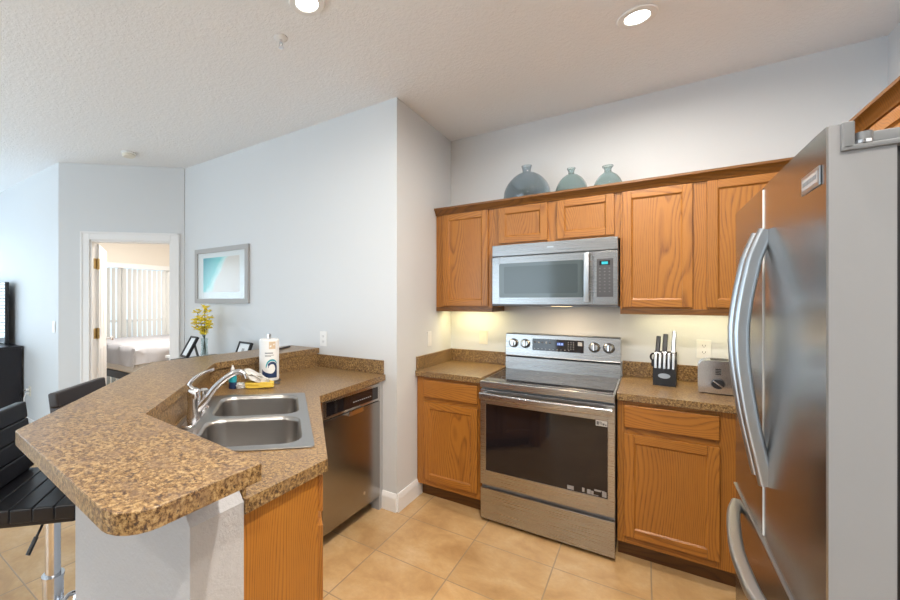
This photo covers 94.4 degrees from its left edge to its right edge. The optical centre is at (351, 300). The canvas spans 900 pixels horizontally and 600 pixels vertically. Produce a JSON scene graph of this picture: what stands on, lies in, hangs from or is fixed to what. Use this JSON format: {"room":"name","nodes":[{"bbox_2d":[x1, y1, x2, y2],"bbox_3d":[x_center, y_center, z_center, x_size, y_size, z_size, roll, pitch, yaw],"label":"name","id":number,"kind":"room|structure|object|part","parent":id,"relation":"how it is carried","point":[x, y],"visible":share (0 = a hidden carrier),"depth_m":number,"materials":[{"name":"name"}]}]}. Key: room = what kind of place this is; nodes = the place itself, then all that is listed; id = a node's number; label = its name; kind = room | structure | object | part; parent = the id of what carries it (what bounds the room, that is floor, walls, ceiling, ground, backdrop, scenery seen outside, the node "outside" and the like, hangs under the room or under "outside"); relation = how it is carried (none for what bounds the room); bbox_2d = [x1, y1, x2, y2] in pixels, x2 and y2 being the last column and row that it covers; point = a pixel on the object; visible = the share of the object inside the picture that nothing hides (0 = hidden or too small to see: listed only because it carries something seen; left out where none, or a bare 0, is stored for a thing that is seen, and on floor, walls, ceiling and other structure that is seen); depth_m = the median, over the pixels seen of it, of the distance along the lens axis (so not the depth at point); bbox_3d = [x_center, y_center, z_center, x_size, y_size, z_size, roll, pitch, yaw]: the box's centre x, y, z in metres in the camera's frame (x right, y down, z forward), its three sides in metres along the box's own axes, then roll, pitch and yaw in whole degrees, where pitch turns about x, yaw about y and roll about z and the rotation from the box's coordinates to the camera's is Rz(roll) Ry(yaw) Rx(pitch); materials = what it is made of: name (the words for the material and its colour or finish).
{"room":"kitchen","nodes":[
{"label":"kitchen","id":0,"kind":"room"},
{"bbox_2d":[0,163,57,420],"bbox_3d":[-4.402,0.025,5.246,3.515,2.900,0.120,0,0,36],"label":"wall","id":1,"kind":"structure","parent":0,"point":[28,208],"depth_m":4.58,"materials":[{"name":"white paint"}]},
{"bbox_2d":[52,321,54,332],"bbox_3d":[-3.110,0.270,4.230,0.072,0.118,0.008,0,0,36],"label":"light switch","id":2,"kind":"object","parent":1,"relation":"attached to","point":[53,322],"visible":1,"depth_m":4.22,"materials":[{"name":"white plastic"}]},
{"bbox_2d":[58,162,184,390],"bbox_3d":[-2.417,0.025,4.322,1.228,2.900,0.120,0,0,-9],"label":"wall","id":3,"kind":"structure","parent":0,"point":[91,197],"depth_m":4.23,"materials":[{"name":"white paint"}]},
{"bbox_2d":[80,231,178,383],"bbox_3d":[-2.335,0.378,4.322,0.966,2.195,0.146,0,0,-9],"label":"door frame","id":4,"kind":"structure","parent":3,"relation":"attached to","point":[89,240],"depth_m":4.24,"materials":[{"name":"white wood"}]},
{"bbox_2d":[94,244,113,384],"bbox_3d":[-2.872,0.426,4.649,0.204,2.073,0.840,0,0,-26],"label":"door","id":5,"kind":"structure","parent":4,"relation":"attached to","point":[100,333],"depth_m":4.50,"materials":[{"name":"white wood"}]},
{"bbox_2d":[97,243,168,265],"bbox_3d":[-3.877,0.025,7.023,0.120,2.900,3.375,0,0,36],"label":"wall","id":6,"kind":"structure","parent":0,"point":[145,254],"depth_m":7.11,"materials":[{"name":"beige paint"}]},
{"bbox_2d":[121,268,123,337],"bbox_3d":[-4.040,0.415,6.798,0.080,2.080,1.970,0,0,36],"label":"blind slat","id":7,"kind":"structure","parent":6,"relation":"in","point":[121,268],"depth_m":6.91,"materials":[{"name":"white plastic"}]},
{"bbox_2d":[107,262,168,384],"bbox_3d":[-3.929,0.395,6.712,0.080,2.060,2.020,0,0,36],"label":"vertical blinds","id":8,"kind":"object","parent":6,"relation":"attached to","point":[165,269],"visible":0.33,"depth_m":7.04,"materials":[{"name":"white plastic"}]},
{"bbox_3d":[-3.929,-0.595,6.712,0.080,0.080,2.020,0,0,36],"label":"head rail","id":9,"kind":"part","parent":8,"relation":"part of","materials":[{"name":"white plastic"}]},
{"bbox_2d":[75,491,243,599],"bbox_3d":[-0.684,0.946,2.160,0.805,1.058,2.427,0,0,0],"label":"wall","id":10,"kind":"structure","parent":0,"point":[198,555],"depth_m":1.04,"materials":[{"name":"grey paint"}]},
{"bbox_2d":[15,345,318,535],"bbox_3d":[-0.723,0.396,2.071,0.974,0.041,2.724,0,0,-1],"label":"breakfast bar","id":11,"kind":"object","parent":10,"relation":"on","point":[130,471],"visible":0.97,"depth_m":1.00,"materials":[{"name":"brown stone"}]},
{"bbox_2d":[185,97,404,493],"bbox_3d":[-0.708,0.025,3.650,2.610,2.900,0.120,0,0,36],"label":"wall","id":12,"kind":"structure","parent":0,"point":[319,208],"depth_m":3.26,"materials":[{"name":"white paint"}]},
{"bbox_2d":[195,243,249,302],"bbox_3d":[-1.288,-0.253,3.978,0.836,0.550,0.027,0,0,36],"label":"framed print","id":13,"kind":"object","parent":12,"relation":"attached to","point":[222,274],"visible":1,"depth_m":3.95,"materials":[{"name":"grey wood"}]},
{"bbox_2d":[320,331,326,345],"bbox_3d":[-0.228,0.299,3.222,0.072,0.118,0.008,0,0,36],"label":"wall outlet","id":14,"kind":"object","parent":12,"relation":"attached to","point":[323,334],"visible":1,"depth_m":3.22,"materials":[{"name":"white plastic"}]},
{"bbox_2d":[317,354,383,374],"bbox_3d":[-0.029,0.473,3.069,0.624,0.100,0.016,0,0,36],"label":"backsplash","id":15,"kind":"structure","parent":12,"relation":"attached to","point":[374,366],"depth_m":3.04,"materials":[{"name":"brown stone"}]},
{"bbox_2d":[371,381,382,509],"bbox_3d":[0.179,1.020,2.901,0.065,0.911,0.049,0,0,36],"label":"trim","id":16,"kind":"structure","parent":12,"relation":"attached to","point":[376,503],"depth_m":2.89,"materials":[{"name":"grey paint"}]},
{"bbox_2d":[369,490,396,512],"bbox_3d":[-0.732,1.413,3.583,2.570,0.125,0.016,0,0,36],"label":"baseboard","id":17,"kind":"structure","parent":12,"relation":"attached to","point":[389,499],"depth_m":2.85,"materials":[{"name":"white"}]},
{"bbox_2d":[0,377,735,599],"bbox_3d":[-2.519,1.535,2.659,9.600,0.120,8.850,0,0,36],"label":"floor","id":18,"kind":"structure","parent":0,"point":[434,548],"depth_m":2.25,"materials":[{"name":"beige tile"}]},
{"bbox_2d":[0,343,22,408],"bbox_3d":[-4.633,1.000,5.024,1.600,0.950,0.470,0,0,36],"label":"stand","id":19,"kind":"object","parent":18,"relation":"on","point":[10,354],"visible":0.68,"depth_m":4.67,"materials":[{"name":"black"}]},
{"bbox_2d":[0,282,8,343],"bbox_3d":[-4.637,0.145,5.275,1.240,0.750,0.105,0,0,36],"label":"television","id":20,"kind":"object","parent":19,"relation":"on","point":[4,286],"visible":1,"depth_m":4.90,"materials":[{"name":"black plastic"}]},
{"bbox_2d":[0,401,74,599],"bbox_3d":[-1.185,0.952,1.586,0.444,1.046,0.414,0,0,-12],"label":"bar stool","id":21,"kind":"object","parent":18,"relation":"on","point":[28,497],"visible":0.71,"depth_m":1.56,"materials":[{"name":"black leather"}]},
{"bbox_3d":[-1.364,0.597,1.548,0.079,0.336,0.400,0,0,-12],"label":"backrest","id":22,"kind":"part","parent":21,"relation":"part of","materials":[{"name":"black leather"}]},
{"bbox_3d":[-1.130,0.841,1.476,0.020,0.097,0.140,0,0,-4],"label":"height lever","id":23,"kind":"part","parent":21,"relation":"part of","materials":[{"name":"black plastic"}]},
{"bbox_3d":[-1.180,0.748,1.587,0.340,0.065,0.400,0,0,-12],"label":"seat","id":24,"kind":"part","parent":21,"relation":"part of","materials":[{"name":"black leather"}]},
{"bbox_2d":[48,377,105,599],"bbox_3d":[-1.210,0.952,2.100,0.444,1.046,0.414,0,0,-2],"label":"bar stool","id":25,"kind":"object","parent":18,"relation":"on","point":[59,399],"visible":0.04,"depth_m":2.00,"materials":[{"name":"black leather"}]},
{"bbox_3d":[-1.392,0.597,2.094,0.079,0.336,0.400,0,0,-2],"label":"backrest","id":26,"kind":"part","parent":25,"relation":"part of","materials":[{"name":"grey leather"}]},
{"bbox_2d":[107,334,168,378],"bbox_3d":[-2.897,1.034,6.393,1.836,0.882,1.978,0,0,36],"label":"bed","id":27,"kind":"object","parent":18,"relation":"on","point":[126,355],"visible":0.35,"depth_m":5.47,"materials":[{"name":"white fabric"}]},
{"bbox_3d":[-2.884,1.025,6.399,1.540,0.100,1.680,0,0,36],"label":"frame","id":28,"kind":"part","parent":27,"relation":"part of","materials":[{"name":"black plastic"}]},
{"bbox_3d":[-2.888,0.795,6.402,1.570,0.360,1.720,0,0,36],"label":"mattress","id":29,"kind":"part","parent":27,"relation":"part of","materials":[{"name":"white fabric"}]},
{"bbox_2d":[170,354,215,359],"bbox_3d":[-1.186,0.999,3.613,0.770,0.952,0.470,0,0,36],"label":"console table","id":30,"kind":"object","parent":18,"relation":"on","point":[209,354],"visible":0.06,"depth_m":3.82,"materials":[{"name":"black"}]},
{"bbox_2d":[180,336,198,357],"bbox_3d":[-1.494,0.424,3.752,0.135,0.194,0.144,0,0,44],"label":"photo frame","id":31,"kind":"object","parent":30,"relation":"on","point":[190,345],"visible":0.98,"depth_m":3.74,"materials":[{"name":"black plastic"}]},
{"bbox_2d":[182,338,194,355],"bbox_3d":[-1.498,0.426,3.748,0.105,0.163,0.102,0,0,44],"label":"picture","id":32,"kind":"object","parent":31,"relation":"attached to","point":[190,345],"depth_m":3.74,"materials":[{"name":"white paper"}]},
{"bbox_2d":[190,304,213,355],"bbox_3d":[-1.425,0.277,3.856,0.218,0.492,0.315,0,0,-11],"label":"flower vase","id":33,"kind":"object","parent":30,"relation":"on","point":[203,330],"visible":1,"depth_m":3.85,"materials":[{"name":"clear glass"}]},
{"bbox_2d":[236,341,252,351],"bbox_3d":[-0.957,0.443,3.612,0.200,0.157,0.109,0,0,44],"label":"photo frame","id":34,"kind":"object","parent":30,"relation":"on","point":[242,346],"visible":0.5,"depth_m":3.61,"materials":[{"name":"black plastic"}]},
{"bbox_2d":[237,343,249,351],"bbox_3d":[-0.963,0.444,3.605,0.170,0.126,0.062,0,0,44],"label":"picture","id":35,"kind":"object","parent":34,"relation":"attached to","point":[241,346],"depth_m":3.61,"materials":[{"name":"white paper"}]},
{"bbox_2d":[244,474,322,599],"bbox_3d":[-0.347,1.020,1.604,0.421,0.911,1.052,0,0,-9],"label":"base cabinet","id":36,"kind":"object","parent":18,"relation":"on","point":[283,537],"visible":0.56,"depth_m":1.21,"materials":[{"name":"brown wood"}]},
{"bbox_2d":[155,353,384,513],"bbox_3d":[-0.279,0.490,2.166,1.283,0.145,1.776,0,0,36],"label":"countertop","id":37,"kind":"structure","parent":36,"relation":"on","point":[322,377],"depth_m":2.29,"materials":[{"name":"brown stone"}]},
{"bbox_2d":[181,368,247,428],"bbox_3d":[-0.586,0.404,1.770,0.260,0.223,0.250,0,0,-9],"label":"kitchen faucet","id":38,"kind":"object","parent":37,"relation":"on","point":[195,412],"visible":1,"depth_m":1.74,"materials":[{"name":"silver metal"}]},
{"bbox_3d":[-0.683,0.509,1.754,0.056,0.012,0.250,0,0,-9],"label":"plate","id":39,"kind":"part","parent":38,"relation":"part of","materials":[{"name":"silver metal"}]},
{"bbox_3d":[-0.655,0.342,1.759,0.110,0.100,0.030,0,0,-9],"label":"lever","id":40,"kind":"part","parent":38,"relation":"part of","materials":[{"name":"silver metal"}]},
{"bbox_3d":[-0.571,0.391,1.772,0.230,0.184,0.036,0,0,-9],"label":"spout","id":41,"kind":"part","parent":38,"relation":"part of","materials":[{"name":"silver metal"}]},
{"bbox_2d":[229,365,236,388],"bbox_3d":[-0.715,0.454,2.429,0.057,0.138,0.041,0,0,36],"label":"dish soap bottle","id":42,"kind":"object","parent":37,"relation":"on","point":[232,381],"visible":0.64,"depth_m":2.41,"materials":[{"name":"blue plastic"}]},
{"bbox_2d":[176,393,314,451],"bbox_3d":[-0.470,0.614,1.824,0.550,0.198,0.856,0,0,-9],"label":"double sink","id":43,"kind":"object","parent":37,"relation":"in","point":[249,422],"visible":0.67,"depth_m":1.80,"materials":[{"name":"silver metal"}]},
{"bbox_2d":[200,388,208,408],"bbox_3d":[-0.718,0.468,1.961,0.054,0.095,0.054,0,0,36],"label":"sprayer","id":44,"kind":"object","parent":43,"relation":"on","point":[204,391],"visible":0.54,"depth_m":1.95,"materials":[{"name":"silver metal"}]},
{"bbox_3d":[-0.405,0.615,1.624,0.397,0.196,0.355,0,0,-9],"label":"bowl","id":45,"kind":"part","parent":43,"relation":"part of","materials":[{"name":"silver metal"}]},
{"bbox_3d":[-0.468,0.615,2.022,0.397,0.196,0.380,0,0,-9],"label":"bowl","id":46,"kind":"part","parent":43,"relation":"part of","materials":[{"name":"silver metal"}]},
{"bbox_2d":[236,368,273,388],"bbox_3d":[-0.591,0.466,2.461,0.233,0.114,0.115,0,0,-6],"label":"pack","id":47,"kind":"object","parent":37,"relation":"on","point":[258,380],"visible":0.9,"depth_m":2.42,"materials":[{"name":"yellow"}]},
{"bbox_2d":[259,333,280,381],"bbox_3d":[-0.543,0.367,2.659,0.152,0.311,0.152,0,0,36],"label":"paper towel roll","id":48,"kind":"object","parent":37,"relation":"on","point":[268,347],"visible":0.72,"depth_m":2.60,"materials":[{"name":"white"}]},
{"bbox_3d":[-0.168,0.657,1.753,0.020,0.125,0.745,0,0,-9],"label":"drawer","id":49,"kind":"part","parent":36,"relation":"part of","materials":[{"name":"brown wood"}]},
{"bbox_3d":[-0.138,1.052,1.568,0.020,0.575,0.370,0,0,-9],"label":"door","id":50,"kind":"part","parent":36,"relation":"part of","materials":[{"name":"brown wood"}]},
{"bbox_2d":[322,383,379,536],"bbox_3d":[-0.199,1.025,2.755,0.576,0.900,0.628,0,0,36],"label":"dishwasher","id":51,"kind":"object","parent":18,"relation":"on","point":[351,421],"visible":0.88,"depth_m":2.57,"materials":[{"name":"grey metal"}]},
{"bbox_3d":[0.002,0.635,2.609,0.032,0.120,0.628,0,0,36],"label":"control panel","id":52,"kind":"part","parent":51,"relation":"part of","materials":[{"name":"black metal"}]},
{"bbox_3d":[0.019,0.702,2.586,0.026,0.032,0.160,0,0,36],"label":"handle","id":53,"kind":"part","parent":51,"relation":"part of","materials":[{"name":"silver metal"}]},
{"bbox_2d":[417,376,481,509],"bbox_3d":[0.884,1.020,3.196,0.495,0.911,0.682,0,0,36],"label":"base cabinet","id":54,"kind":"object","parent":18,"relation":"on","point":[448,411],"visible":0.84,"depth_m":2.93,"materials":[{"name":"brown wood"}]},
{"bbox_3d":[0.702,0.650,2.919,0.406,0.125,0.020,0,0,36],"label":"drawer","id":55,"kind":"part","parent":54,"relation":"part of","materials":[{"name":"brown wood"}]},
{"bbox_3d":[0.702,1.040,2.919,0.406,0.580,0.020,0,0,36],"label":"door","id":56,"kind":"part","parent":54,"relation":"part of","materials":[{"name":"brown wood"}]},
{"bbox_2d":[415,348,506,382],"bbox_3d":[0.881,0.491,3.192,0.498,0.143,0.693,0,0,36],"label":"countertop","id":57,"kind":"structure","parent":54,"relation":"on","point":[466,365],"depth_m":3.24,"materials":[{"name":"brown stone"}]},
{"bbox_2d":[479,332,620,558],"bbox_3d":[1.357,0.865,2.763,0.762,1.220,0.793,0,0,36],"label":"range","id":58,"kind":"object","parent":18,"relation":"on","point":[549,417],"visible":1,"depth_m":2.54,"materials":[{"name":"grey metal"}]},
{"bbox_3d":[1.266,0.330,3.186,0.064,0.064,0.035,0,0,36],"label":"knob","id":59,"kind":"part","parent":58,"relation":"part of","materials":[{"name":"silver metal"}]},
{"bbox_3d":[1.337,0.330,3.135,0.064,0.064,0.035,0,0,36],"label":"knob","id":60,"kind":"part","parent":58,"relation":"part of","materials":[{"name":"silver metal"}]},
{"bbox_3d":[1.149,0.623,2.476,0.742,0.044,0.084,0,0,36],"label":"handle","id":61,"kind":"part","parent":58,"relation":"part of","materials":[{"name":"silver metal"}]},
{"bbox_3d":[1.182,1.352,2.521,0.762,0.206,0.031,0,0,36],"label":"storage drawer","id":62,"kind":"part","parent":58,"relation":"part of","materials":[{"name":"silver metal"}]},
{"bbox_3d":[1.182,0.908,2.521,0.762,0.634,0.031,0,0,36],"label":"oven door","id":63,"kind":"part","parent":58,"relation":"part of","materials":[{"name":"silver metal"}]},
{"bbox_2d":[483,368,620,401],"bbox_3d":[1.356,0.553,2.761,0.762,0.046,0.600,0,0,36],"label":"cooktop","id":64,"kind":"object","parent":58,"relation":"in","point":[588,382],"depth_m":2.71,"materials":[{"name":"black glass"}]},
{"bbox_3d":[1.525,0.331,3.015,0.344,0.089,0.012,0,0,36],"label":"display panel","id":65,"kind":"part","parent":58,"relation":"part of","materials":[{"name":"black glass"}]},
{"bbox_3d":[1.710,0.330,2.865,0.064,0.064,0.035,0,0,36],"label":"knob","id":66,"kind":"part","parent":58,"relation":"part of","materials":[{"name":"silver metal"}]},
{"bbox_3d":[1.780,0.330,2.813,0.064,0.064,0.035,0,0,36],"label":"knob","id":67,"kind":"part","parent":58,"relation":"part of","materials":[{"name":"silver metal"}]},
{"bbox_2d":[617,400,735,586],"bbox_3d":[2.192,1.020,2.248,1.178,0.911,0.682,0,0,36],"label":"base cabinet","id":68,"kind":"object","parent":18,"relation":"on","point":[676,466],"visible":0.44,"depth_m":2.18,"materials":[{"name":"brown wood"}]},
{"bbox_3d":[1.711,0.650,2.188,0.405,0.125,0.020,0,0,36],"label":"drawer","id":69,"kind":"part","parent":68,"relation":"part of","materials":[{"name":"brown wood"}]},
{"bbox_3d":[1.711,1.040,2.188,0.405,0.580,0.020,0,0,36],"label":"door","id":70,"kind":"part","parent":68,"relation":"part of","materials":[{"name":"brown wood"}]},
{"bbox_2d":[617,360,735,413],"bbox_3d":[2.189,0.491,2.244,1.182,0.143,0.693,0,0,36],"label":"countertop","id":71,"kind":"structure","parent":68,"relation":"on","point":[636,383],"depth_m":2.35,"materials":[{"name":"brown stone"}]},
{"bbox_2d":[650,331,676,386],"bbox_3d":[1.952,0.356,2.550,0.138,0.334,0.133,0,0,42],"label":"knife block","id":72,"kind":"object","parent":71,"relation":"on","point":[664,362],"visible":1,"depth_m":2.52,"materials":[{"name":"black plastic"}]},
{"bbox_2d":[698,357,733,395],"bbox_3d":[2.123,0.428,2.276,0.280,0.190,0.183,0,0,40],"label":"toaster","id":73,"kind":"object","parent":71,"relation":"on","point":[714,377],"visible":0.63,"depth_m":2.27,"materials":[{"name":"grey metal"}]},
{"bbox_3d":[2.030,0.461,2.250,0.060,0.060,0.020,0,0,40],"label":"browning knob","id":74,"kind":"part","parent":73,"relation":"part of","materials":[{"name":"black plastic"}]},
{"bbox_2d":[726,121,899,599],"bbox_3d":[1.368,0.585,0.855,0.842,1.780,0.898,0,0,36],"label":"refrigerator","id":75,"kind":"object","parent":18,"relation":"on","point":[814,317],"visible":1,"depth_m":0.72,"materials":[{"name":"grey metal"}]},
{"bbox_3d":[1.100,0.145,1.129,0.080,0.666,0.025,0,0,36],"label":"handle","id":76,"kind":"part","parent":75,"relation":"part of","materials":[{"name":"grey metal"}]},
{"bbox_3d":[1.063,0.685,1.082,0.083,0.025,0.778,0,0,36],"label":"handle","id":77,"kind":"part","parent":75,"relation":"part of","materials":[{"name":"grey metal"}]},
{"bbox_3d":[1.250,0.163,1.228,0.079,0.932,0.415,0,0,36],"label":"door","id":78,"kind":"part","parent":75,"relation":"part of","materials":[{"name":"silver metal"}]},
{"bbox_3d":[1.049,0.145,1.059,0.080,0.666,0.025,0,0,36],"label":"handle","id":79,"kind":"part","parent":75,"relation":"part of","materials":[{"name":"grey metal"}]},
{"bbox_3d":[1.113,1.007,1.040,0.079,0.736,0.880,0,0,36],"label":"freezer drawer","id":80,"kind":"part","parent":75,"relation":"part of","materials":[{"name":"silver metal"}]},
{"bbox_3d":[1.108,0.635,1.043,0.074,0.007,0.876,0,0,36],"label":"drawer trim","id":81,"kind":"part","parent":75,"relation":"part of","materials":[{"name":"grey metal"}]},
{"bbox_3d":[0.865,-0.226,0.767,0.001,0.021,0.087,0,0,36],"label":"badge plate","id":82,"kind":"part","parent":75,"relation":"part of","materials":[{"name":"grey metal"}]},
{"bbox_2d":[855,138,873,143],"bbox_3d":[0.860,-0.267,0.683,0.023,0.005,0.023,0,0,13],"label":"refrigerator hinge","id":83,"kind":"object","parent":75,"relation":"in","point":[857,140],"depth_m":0.68,"materials":[{"name":"silver metal"}]},
{"bbox_2d":[405,104,450,486],"bbox_3d":[0.620,0.025,3.361,0.120,2.900,0.970,0,0,36],"label":"wall","id":84,"kind":"structure","parent":0,"point":[427,150],"depth_m":3.12,"materials":[{"name":"white paint"}]},
{"bbox_2d":[397,479,422,512],"bbox_3d":[0.431,1.413,2.985,0.016,0.125,0.380,0,0,36],"label":"baseboard","id":85,"kind":"structure","parent":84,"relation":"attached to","point":[413,490],"depth_m":2.95,"materials":[{"name":"white"}]},
{"bbox_2d":[427,331,431,345],"bbox_3d":[0.622,0.303,3.254,0.008,0.118,0.072,0,0,36],"label":"light switch","id":86,"kind":"object","parent":84,"relation":"attached to","point":[429,334],"visible":1,"depth_m":3.25,"materials":[{"name":"white plastic"}]},
{"bbox_2d":[0,0,899,191],"bbox_3d":[-2.519,-1.485,2.659,9.600,0.120,8.850,0,0,36],"label":"ceiling","id":87,"kind":"structure","parent":0,"point":[184,84],"depth_m":2.40,"materials":[{"name":"white paint"}]},
{"bbox_2d":[121,150,136,158],"bbox_3d":[-2.149,-1.403,3.903,0.136,0.041,0.136,0,0,36],"label":"smoke detector","id":88,"kind":"object","parent":87,"relation":"attached to","point":[127,154],"visible":1,"depth_m":3.87,"materials":[{"name":"white plastic"}]},
{"bbox_2d":[274,34,287,48],"bbox_3d":[-0.384,-1.397,2.196,0.072,0.053,0.072,0,0,36],"label":"sprinkler","id":89,"kind":"object","parent":87,"relation":"attached to","point":[281,38],"visible":1,"depth_m":2.19,"materials":[{"name":"white plastic"}]},
{"bbox_2d":[289,0,324,15],"bbox_3d":[-0.214,-1.419,1.933,0.174,0.010,0.174,0,0,36],"label":"recessed light","id":90,"kind":"object","parent":87,"relation":"in","point":[302,7],"visible":1,"depth_m":1.95,"materials":[{"name":"white plastic"}]},
{"bbox_2d":[616,4,658,28],"bbox_3d":[1.425,-1.419,2.029,0.174,0.010,0.174,0,0,36],"label":"recessed light","id":91,"kind":"object","parent":87,"relation":"in","point":[639,15],"visible":1,"depth_m":2.02,"materials":[{"name":"white plastic"}]},
{"bbox_2d":[451,36,887,377],"bbox_3d":[1.914,0.025,2.948,2.460,2.900,0.120,0,0,36],"label":"wall","id":92,"kind":"structure","parent":0,"point":[772,111],"depth_m":2.74,"materials":[{"name":"white paint"}]},
{"bbox_2d":[436,209,503,311],"bbox_3d":[0.972,-0.313,3.347,0.461,0.794,0.334,0,0,36],"label":"upper cabinet","id":93,"kind":"object","parent":92,"relation":"attached to","point":[464,241],"visible":0.94,"depth_m":3.21,"materials":[{"name":"brown wood"}]},
{"bbox_3d":[0.893,-0.330,3.211,0.365,0.736,0.020,0,0,36],"label":"door","id":94,"kind":"part","parent":93,"relation":"part of","materials":[{"name":"brown wood"}]},
{"bbox_3d":[0.977,0.067,3.353,0.461,0.034,0.315,0,0,36],"label":"light rail","id":95,"kind":"part","parent":93,"relation":"part of","materials":[{"name":"brown wood"}]},
{"bbox_2d":[452,348,506,364],"bbox_3d":[1.079,0.471,3.464,0.498,0.102,0.020,0,0,36],"label":"backsplash","id":96,"kind":"structure","parent":92,"relation":"attached to","point":[493,357],"depth_m":3.45,"materials":[{"name":"brown stone"}]},
{"bbox_2d":[479,330,487,343],"bbox_3d":[1.116,0.307,3.446,0.072,0.118,0.008,0,0,36],"label":"wall outlet","id":97,"kind":"object","parent":92,"relation":"attached to","point":[483,334],"visible":1,"depth_m":3.44,"materials":[{"name":"beige plastic"}]},
{"bbox_2d":[493,192,619,245],"bbox_3d":[1.488,-0.559,2.974,0.810,0.301,0.334,0,0,36],"label":"upper cabinet","id":98,"kind":"object","parent":92,"relation":"attached to","point":[597,216],"visible":0.8,"depth_m":2.81,"materials":[{"name":"brown wood"}]},
{"bbox_3d":[1.242,-0.564,2.958,0.336,0.265,0.020,0,0,36],"label":"door","id":99,"kind":"part","parent":98,"relation":"part of","materials":[{"name":"brown wood"}]},
{"bbox_2d":[503,164,550,198],"bbox_3d":[1.325,-0.868,3.078,0.330,0.315,0.330,0,0,36],"label":"glass vase","id":100,"kind":"object","parent":98,"relation":"on","point":[527,182],"visible":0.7,"depth_m":2.96,"materials":[{"name":"teal"}]},
{"bbox_2d":[492,236,619,306],"bbox_3d":[1.457,-0.184,2.912,0.774,0.442,0.470,0,0,36],"label":"microwave","id":101,"kind":"object","parent":98,"relation":"attached to","point":[577,272],"visible":0.99,"depth_m":2.73,"materials":[{"name":"grey metal"}]},
{"bbox_3d":[1.298,-0.146,2.807,0.639,0.341,0.030,0,0,36],"label":"door","id":102,"kind":"part","parent":101,"relation":"part of","materials":[{"name":"silver metal"}]},
{"bbox_3d":[1.353,-0.364,2.768,0.774,0.081,0.030,0,0,36],"label":"vent panel","id":103,"kind":"part","parent":101,"relation":"part of","materials":[{"name":"silver metal"}]},
{"bbox_3d":[1.468,0.030,2.926,0.774,0.012,0.419,0,0,36],"label":"plate","id":104,"kind":"part","parent":101,"relation":"part of","materials":[{"name":"grey plastic"}]},
{"bbox_3d":[1.509,-0.153,2.611,0.032,0.319,0.043,0,0,36],"label":"handle","id":105,"kind":"part","parent":101,"relation":"part of","materials":[{"name":"grey metal"}]},
{"bbox_3d":[1.612,-0.146,2.580,0.133,0.341,0.030,0,0,36],"label":"control panel","id":106,"kind":"part","parent":101,"relation":"part of","materials":[{"name":"silver metal"}]},
{"bbox_2d":[556,167,586,190],"bbox_3d":[1.568,-0.830,2.902,0.208,0.240,0.208,0,0,36],"label":"glass vase","id":107,"kind":"object","parent":98,"relation":"on","point":[570,181],"visible":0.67,"depth_m":2.83,"materials":[{"name":"teal glass"}]},
{"bbox_3d":[1.562,-0.564,2.726,0.336,0.265,0.020,0,0,36],"label":"door","id":108,"kind":"part","parent":98,"relation":"part of","materials":[{"name":"brown wood"}]},
{"bbox_2d":[594,164,621,185],"bbox_3d":[1.748,-0.817,2.772,0.176,0.214,0.176,0,0,36],"label":"glass vase","id":109,"kind":"object","parent":98,"relation":"on","point":[608,176],"visible":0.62,"depth_m":2.73,"materials":[{"name":"teal glass"}]},
{"bbox_2d":[622,360,697,381],"bbox_3d":[2.386,0.471,2.517,1.182,0.102,0.020,0,0,36],"label":"backsplash","id":110,"kind":"structure","parent":92,"relation":"attached to","point":[629,368],"depth_m":2.77,"materials":[{"name":"brown stone"}]},
{"bbox_2d":[620,172,777,315],"bbox_3d":[2.161,-0.313,2.486,0.852,0.794,0.334,0,0,36],"label":"upper cabinet","id":111,"kind":"object","parent":92,"relation":"attached to","point":[678,242],"visible":0.67,"depth_m":2.42,"materials":[{"name":"brown wood"}]},
{"bbox_3d":[1.874,-0.329,2.500,0.345,0.734,0.020,0,0,36],"label":"door","id":112,"kind":"part","parent":111,"relation":"part of","materials":[{"name":"brown wood"}]},
{"bbox_2d":[434,76,899,215],"bbox_3d":[0.941,-0.729,1.871,2.142,0.056,2.134,0,0,36],"label":"trim","id":113,"kind":"structure","parent":111,"relation":"attached to","point":[888,99],"depth_m":2.41,"materials":[{"name":"brown wood"}]},
{"bbox_3d":[2.166,0.067,2.492,0.852,0.034,0.315,0,0,36],"label":"light rail","id":114,"kind":"part","parent":111,"relation":"part of","materials":[{"name":"brown wood"}]},
{"bbox_3d":[2.205,-0.329,2.260,0.345,0.734,0.020,0,0,36],"label":"door","id":115,"kind":"part","parent":111,"relation":"part of","materials":[{"name":"brown wood"}]},
{"bbox_2d":[697,340,710,357],"bbox_3d":[2.266,0.309,2.613,0.072,0.118,0.008,0,0,36],"label":"wall outlet","id":116,"kind":"object","parent":92,"relation":"attached to","point":[703,346],"visible":0.91,"depth_m":2.61,"materials":[{"name":"white plastic"}]},
{"bbox_2d":[888,22,899,85],"bbox_3d":[0.846,0.025,-0.724,0.120,2.900,7.320,0,0,36],"label":"wall","id":117,"kind":"structure","parent":0,"point":[894,35],"depth_m":2.12,"materials":[{"name":"white paint"}]},
{"bbox_2d":[868,105,899,130],"bbox_3d":[1.927,-0.547,1.154,0.328,0.325,2.130,0,0,36],"label":"upper cabinet","id":118,"kind":"object","parent":117,"relation":"attached to","point":[892,119],"visible":0.12,"depth_m":1.48,"materials":[{"name":"brown wood"}]},
{"bbox_3d":[-4.522,1.560,7.599,1.560,0.130,3.200,0,0,36],"label":"floor","id":119,"kind":"structure","parent":0,"visible":0},
{"bbox_2d":[110,318,161,336],"bbox_3d":[-5.032,0.940,7.968,0.060,1.110,3.200,0,0,36],"label":"balcony railing","id":120,"kind":"object","parent":119,"relation":"on","point":[156,318],"visible":0.02,"depth_m":8.44,"materials":[{"name":"white"}]},
{"bbox_3d":[-5.032,0.900,7.968,0.060,1.030,3.200,0,0,36],"label":"rail","id":121,"kind":"part","parent":120,"relation":"part of","materials":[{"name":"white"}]}
]}

